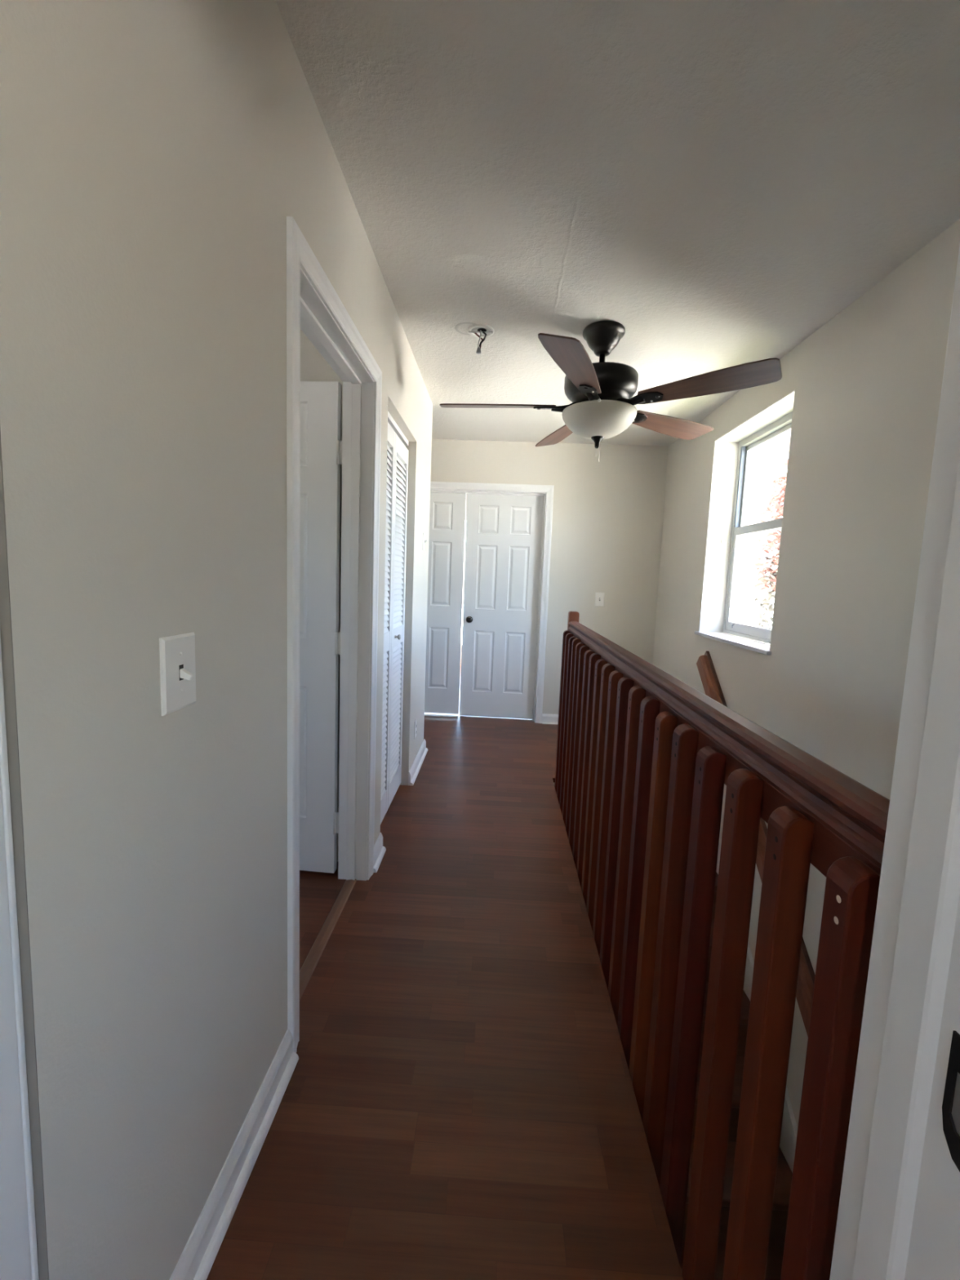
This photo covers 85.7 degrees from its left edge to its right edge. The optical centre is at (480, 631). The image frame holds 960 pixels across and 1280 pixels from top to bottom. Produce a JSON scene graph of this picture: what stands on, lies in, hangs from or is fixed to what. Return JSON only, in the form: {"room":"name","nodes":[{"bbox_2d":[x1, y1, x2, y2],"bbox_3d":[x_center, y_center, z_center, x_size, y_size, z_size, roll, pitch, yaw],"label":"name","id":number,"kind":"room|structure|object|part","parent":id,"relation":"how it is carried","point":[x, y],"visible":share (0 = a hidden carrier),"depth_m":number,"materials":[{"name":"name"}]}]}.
{"room":"upstairs hallway","nodes":[
{"label":"upstairs hallway","id":0,"kind":"room"},
{"bbox_2d":[0,0,432,1279],"bbox_3d":[-0.493,-0.177,2.121,0.120,2.464,3.165,2,6,2],"label":"wall","id":1,"kind":"structure","parent":0,"point":[156,156],"depth_m":0.78,"materials":[{"name":"beige paint"}]},
{"bbox_2d":[159,632,195,715],"bbox_3d":[-0.475,0.067,0.834,0.024,0.121,0.086,2,6,2],"label":"light switch","id":2,"kind":"object","parent":1,"relation":"attached to","point":[177,652],"visible":1,"depth_m":0.82,"materials":[{"name":"white plastic"}]},
{"bbox_2d":[169,1029,298,1279],"bbox_3d":[-0.510,1.134,1.024,0.030,0.086,0.711,2,6,2],"label":"baseboard","id":3,"kind":"structure","parent":1,"relation":"attached to","point":[196,1261],"depth_m":1.08,"materials":[{"name":"white wood"}]},
{"bbox_2d":[286,216,382,1053],"bbox_3d":[-0.509,0.056,1.711,0.136,2.085,0.880,2,6,2],"label":"door frame","id":4,"kind":"structure","parent":1,"relation":"attached to","point":[313,306],"depth_m":2.00,"materials":[{"name":"white wood"}]},
{"bbox_2d":[373,832,386,872],"bbox_3d":[-0.459,0.997,2.341,0.030,0.086,0.188,2,6,2],"label":"baseboard","id":5,"kind":"structure","parent":1,"relation":"attached to","point":[380,851],"depth_m":2.34,"materials":[{"name":"white wood"}]},
{"bbox_2d":[380,411,408,823],"bbox_3d":[-0.464,-0.042,2.710,0.065,2.038,0.756,2,6,2],"label":"door","id":6,"kind":"structure","parent":1,"relation":"in","point":[396,520],"depth_m":2.79,"materials":[{"name":"white wood"}]},
{"bbox_3d":[-0.485,0.002,2.525,0.028,1.987,0.374,2,6,2],"label":"bifold panel","id":7,"kind":"part","parent":6,"relation":"part of","materials":[{"name":"white wood"}]},
{"bbox_3d":[-0.470,-0.037,2.901,0.028,1.987,0.374,2,6,2],"label":"bifold panel","id":8,"kind":"part","parent":6,"relation":"part of","materials":[{"name":"white wood"}]},
{"bbox_3d":[-0.447,0.030,2.813,0.032,0.030,0.030,2,6,2],"label":"knob","id":9,"kind":"part","parent":6,"relation":"part of","materials":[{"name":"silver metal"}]},
{"bbox_2d":[413,719,417,738],"bbox_3d":[-0.419,0.636,3.377,0.010,0.115,0.070,2,6,2],"label":"wall outlet","id":10,"kind":"object","parent":1,"relation":"attached to","point":[415,721],"visible":1,"depth_m":3.36,"materials":[{"name":"white plastic"}]},
{"bbox_2d":[422,532,426,550],"bbox_3d":[-0.359,-0.589,3.404,0.024,0.112,0.070,2,6,2],"label":"light switch","id":11,"kind":"object","parent":1,"relation":"attached to","point":[424,534],"visible":1,"depth_m":3.39,"materials":[{"name":"white plastic"}]},
{"bbox_3d":[-0.369,-0.590,3.404,0.006,0.112,0.070,2,6,2],"label":"plate","id":12,"kind":"part","parent":11,"relation":"part of","materials":[{"name":"white plastic"}]},
{"bbox_2d":[300,328,342,862],"bbox_3d":[-1.612,-0.150,1.458,2.067,2.464,1.755,2,6,2],"label":"wall","id":13,"kind":"structure","parent":0,"point":[313,366],"depth_m":2.11,"materials":[{"name":"grey paint"}]},
{"bbox_2d":[299,381,342,873],"bbox_3d":[-0.931,0.016,2.135,0.769,2.000,0.047,3,6,5],"label":"door","id":14,"kind":"structure","parent":13,"relation":"in","point":[321,444],"depth_m":2.09,"materials":[{"name":"white wood"}]},
{"bbox_2d":[206,664,683,1279],"bbox_3d":[-0.609,1.018,2.645,4.086,0.030,10.200,2,6,2],"label":"floor","id":15,"kind":"structure","parent":0,"point":[459,1101],"depth_m":1.35,"materials":[{"name":"laminate"}]},
{"bbox_2d":[299,879,356,999],"bbox_3d":[-0.559,1.087,1.820,0.045,0.008,0.750,2,6,2],"label":"threshold","id":16,"kind":"object","parent":15,"relation":"on","point":[306,971],"visible":0.65,"depth_m":1.84,"materials":[{"name":"brown wood"}]},
{"bbox_2d":[424,712,458,717],"bbox_3d":[-0.545,0.770,4.822,0.687,0.011,0.065,2,6,2],"label":"threshold","id":17,"kind":"object","parent":15,"relation":"on","point":[425,713],"visible":0.36,"depth_m":4.79,"materials":[{"name":"white"}]},
{"bbox_2d":[460,493,466,664],"bbox_3d":[-0.420,-0.600,6.154,4.086,2.464,2.875,2,6,2],"label":"wall","id":18,"kind":"structure","parent":0,"point":[466,494],"depth_m":7.38,"materials":[{"name":"grey paint"}]},
{"bbox_2d":[431,439,668,714],"bbox_3d":[-0.478,-0.445,4.666,4.086,2.464,0.120,2,6,2],"label":"wall","id":19,"kind":"structure","parent":0,"point":[608,512],"depth_m":4.50,"materials":[{"name":"beige paint"}]},
{"bbox_2d":[424,492,466,714],"bbox_3d":[-0.504,-0.248,4.728,0.687,2.013,0.035,2,6,2],"label":"door","id":20,"kind":"structure","parent":19,"relation":"in","point":[447,510],"depth_m":4.70,"materials":[{"name":"white wood"}]},
{"bbox_2d":[430,481,554,723],"bbox_3d":[-0.156,-0.252,4.665,1.519,2.105,0.136,2,6,2],"label":"door frame","id":21,"kind":"structure","parent":19,"relation":"attached to","point":[545,491],"depth_m":4.54,"materials":[{"name":"white wood"}]},
{"bbox_2d":[459,493,543,719],"bbox_3d":[0.189,-0.207,4.682,0.690,2.026,0.100,3,6,3],"label":"door","id":22,"kind":"structure","parent":19,"relation":"in","point":[504,532],"depth_m":4.69,"materials":[{"name":"white wood"}]},
{"bbox_3d":[-0.098,-0.105,4.693,0.062,0.062,0.066,3,6,3],"label":"knob","id":23,"kind":"part","parent":22,"relation":"part of","materials":[{"name":"brown metal"}]},
{"bbox_2d":[542,713,558,724],"bbox_3d":[1.038,0.809,4.662,0.953,0.086,0.030,2,6,2],"label":"baseboard","id":24,"kind":"structure","parent":19,"relation":"attached to","point":[547,718],"depth_m":4.68,"materials":[{"name":"white wood"}]},
{"bbox_2d":[594,591,604,606],"bbox_3d":[1.054,-0.282,4.551,0.080,0.121,0.024,2,6,2],"label":"light switch","id":25,"kind":"object","parent":19,"relation":"attached to","point":[599,597],"visible":1,"depth_m":4.56,"materials":[{"name":"white plastic"}]},
{"bbox_2d":[275,0,959,445],"bbox_3d":[-0.406,-1.500,2.375,4.300,0.121,10.200,2,6,2],"label":"ceiling","id":26,"kind":"structure","parent":0,"point":[716,182],"depth_m":1.46,"materials":[{"name":"white paint"}]},
{"bbox_2d":[467,324,493,354],"bbox_3d":[0.002,-1.383,2.472,0.128,0.107,0.128,2,6,2],"label":"junction box","id":27,"kind":"object","parent":26,"relation":"attached to","point":[480,331],"visible":1,"depth_m":2.46,"materials":[{"name":"white plastic"}]},
{"bbox_2d":[440,320,782,461],"bbox_3d":[0.525,-1.113,2.467,1.442,0.598,1.482,2,6,2],"label":"ceiling fan","id":28,"kind":"object","parent":26,"relation":"hanging from","point":[601,393],"visible":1,"depth_m":2.31,"materials":[{"name":"black metal"}]},
{"bbox_3d":[0.082,-1.088,2.498,0.563,0.007,0.160,3,19,5],"label":"blade","id":29,"kind":"part","parent":28,"relation":"part of","materials":[{"name":"brown wood"}]},
{"bbox_3d":[0.461,-1.119,2.925,0.160,0.006,0.563,-12,9,-11],"label":"blade","id":30,"kind":"part","parent":28,"relation":"part of","materials":[{"name":"brown wood"}]},
{"bbox_3d":[0.372,-1.026,2.009,0.160,0.007,0.563,19,12,21],"label":"blade","id":31,"kind":"part","parent":28,"relation":"part of","materials":[{"name":"brown wood"}]},
{"bbox_3d":[0.563,-0.983,2.462,0.347,0.120,0.347,2,6,2],"label":"lamp shade","id":32,"kind":"part","parent":28,"relation":"part of","materials":[{"name":"white glass"}]},
{"bbox_3d":[0.985,-1.075,2.700,0.563,0.006,0.160,-1,-6,-30],"label":"blade","id":33,"kind":"part","parent":28,"relation":"part of","materials":[{"name":"brown wood"}]},
{"bbox_3d":[0.930,-1.018,2.134,0.563,0.006,0.160,7,-5,41],"label":"blade","id":34,"kind":"part","parent":28,"relation":"part of","materials":[{"name":"brown wood"}]},
{"bbox_2d":[652,218,959,1126],"bbox_3d":[1.532,1.259,2.587,0.214,5.264,10.200,2,6,2],"label":"wall","id":35,"kind":"structure","parent":0,"point":[867,384],"depth_m":2.14,"materials":[{"name":"beige paint"}]},
{"bbox_2d":[694,390,795,655],"bbox_3d":[1.612,-0.570,3.034,0.238,1.296,0.984,2,6,2],"label":"window","id":36,"kind":"structure","parent":35,"relation":"in","point":[731,457],"depth_m":3.44,"materials":[{"name":"white metal"}]},
{"bbox_3d":[1.560,0.062,3.102,0.182,0.022,0.984,2,6,2],"label":"sill","id":37,"kind":"part","parent":36,"relation":"part of","materials":[{"name":"stone"}]},
{"bbox_3d":[1.681,-0.306,3.059,0.022,0.684,0.874,2,6,2],"label":"sash","id":38,"kind":"part","parent":36,"relation":"part of","materials":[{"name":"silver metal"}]},
{"bbox_3d":[1.704,-0.577,3.030,0.055,1.275,0.940,2,6,2],"label":"frame","id":39,"kind":"part","parent":36,"relation":"part of","materials":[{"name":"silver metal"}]},
{"bbox_3d":[1.729,-0.878,2.998,0.020,0.581,0.874,2,6,2],"label":"sash","id":40,"kind":"part","parent":36,"relation":"part of","materials":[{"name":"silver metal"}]},
{"bbox_2d":[696,650,815,1036],"bbox_3d":[1.373,1.378,2.274,0.072,2.260,2.578,2,6,2],"label":"wall handrail","id":41,"kind":"object","parent":35,"relation":"attached to","point":[711,685],"visible":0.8,"depth_m":2.50,"materials":[{"name":"brown wood"}]},
{"bbox_3d":[-0.693,1.380,0.636,4.086,5.264,0.125,2,6,2],"label":"wall","id":42,"kind":"structure","parent":0,"visible":0},
{"bbox_2d":[0,430,48,1279],"bbox_3d":[-0.513,-0.003,0.480,0.032,2.460,0.135,2,6,2],"label":"door frame","id":43,"kind":"structure","parent":42,"relation":"attached to","point":[24,1255],"depth_m":0.58,"materials":[{"name":"white wood"}]},
{"bbox_2d":[829,244,959,1279],"bbox_3d":[0.420,0.239,0.426,0.026,2.060,0.230,2,6,2],"label":"door frame","id":44,"kind":"structure","parent":42,"relation":"attached to","point":[899,1213],"depth_m":0.48,"materials":[{"name":"white wood"}]},
{"bbox_3d":[0.408,0.405,0.427,0.002,0.112,0.056,2,6,2],"label":"strike plate","id":45,"kind":"part","parent":44,"relation":"part of","materials":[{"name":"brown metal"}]},
{"label":"outside","id":46,"kind":"structure","parent":0,"visible":0},
{"bbox_2d":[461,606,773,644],"bbox_3d":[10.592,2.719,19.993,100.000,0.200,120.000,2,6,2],"label":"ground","id":47,"kind":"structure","parent":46,"point":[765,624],"depth_m":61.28,"materials":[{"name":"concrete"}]},
{"bbox_3d":[4.059,4.116,3.288,4.980,0.030,22.000,2,6,2],"label":"lawn","id":48,"kind":"structure","parent":47,"relation":"on","visible":0},
{"bbox_2d":[731,430,791,640],"bbox_3d":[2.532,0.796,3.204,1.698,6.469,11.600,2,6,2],"label":"window glass","id":49,"kind":"object","parent":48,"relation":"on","point":[763,460],"visible":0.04,"depth_m":4.72,"materials":[{"name":"clear glass"}]},
{"bbox_2d":[751,457,788,643],"bbox_3d":[2.605,1.224,4.149,1.051,5.434,1.018,6,7,35],"label":"flowering shrub","id":50,"kind":"object","parent":48,"relation":"on","point":[777,500],"visible":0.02,"depth_m":4.08,"materials":[{"name":"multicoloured plant"}]},
{"bbox_3d":[0.812,2.533,2.143,1.088,2.770,3.000,2,6,2],"label":"wall","id":51,"kind":"structure","parent":0,"visible":0},
{"bbox_2d":[680,834,797,1279],"bbox_3d":[0.892,2.399,2.161,0.939,2.760,2.830,2,6,2],"label":"staircase","id":52,"kind":"structure","parent":51,"relation":"attached to","point":[789,1128],"depth_m":2.25,"materials":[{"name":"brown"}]},
{"bbox_2d":[554,611,889,1279],"bbox_3d":[0.494,0.686,1.976,0.107,1.352,2.771,2,6,2],"label":"stair railing","id":53,"kind":"object","parent":52,"relation":"on","point":[645,758],"visible":0.81,"depth_m":0.92,"materials":[{"name":"brown wood"}]},
{"bbox_3d":[0.565,0.547,3.322,0.062,1.352,0.061,2,6,2],"label":"newel post","id":54,"kind":"part","parent":53,"relation":"part of","materials":[{"name":"brown wood"}]},
{"bbox_3d":[0.522,0.167,1.890,0.038,0.065,2.709,2,6,2],"label":"sub rail","id":55,"kind":"part","parent":53,"relation":"part of","materials":[{"name":"brown wood"}]},
{"bbox_3d":[0.534,0.106,1.883,0.070,0.058,2.709,2,6,2],"label":"rail","id":56,"kind":"part","parent":53,"relation":"part of","materials":[{"name":"brown wood"}]},
{"bbox_3d":[-1.059,-0.341,3.469,1.117,2.464,2.325,2,6,2],"label":"wall","id":57,"kind":"structure","parent":0,"visible":0},
{"bbox_2d":[408,738,427,785],"bbox_3d":[-0.863,0.856,3.533,0.930,0.086,0.660,2,6,2],"label":"baseboard","id":58,"kind":"structure","parent":57,"relation":"attached to","point":[415,766],"depth_m":3.44,"materials":[{"name":"white wood"}]}
]}

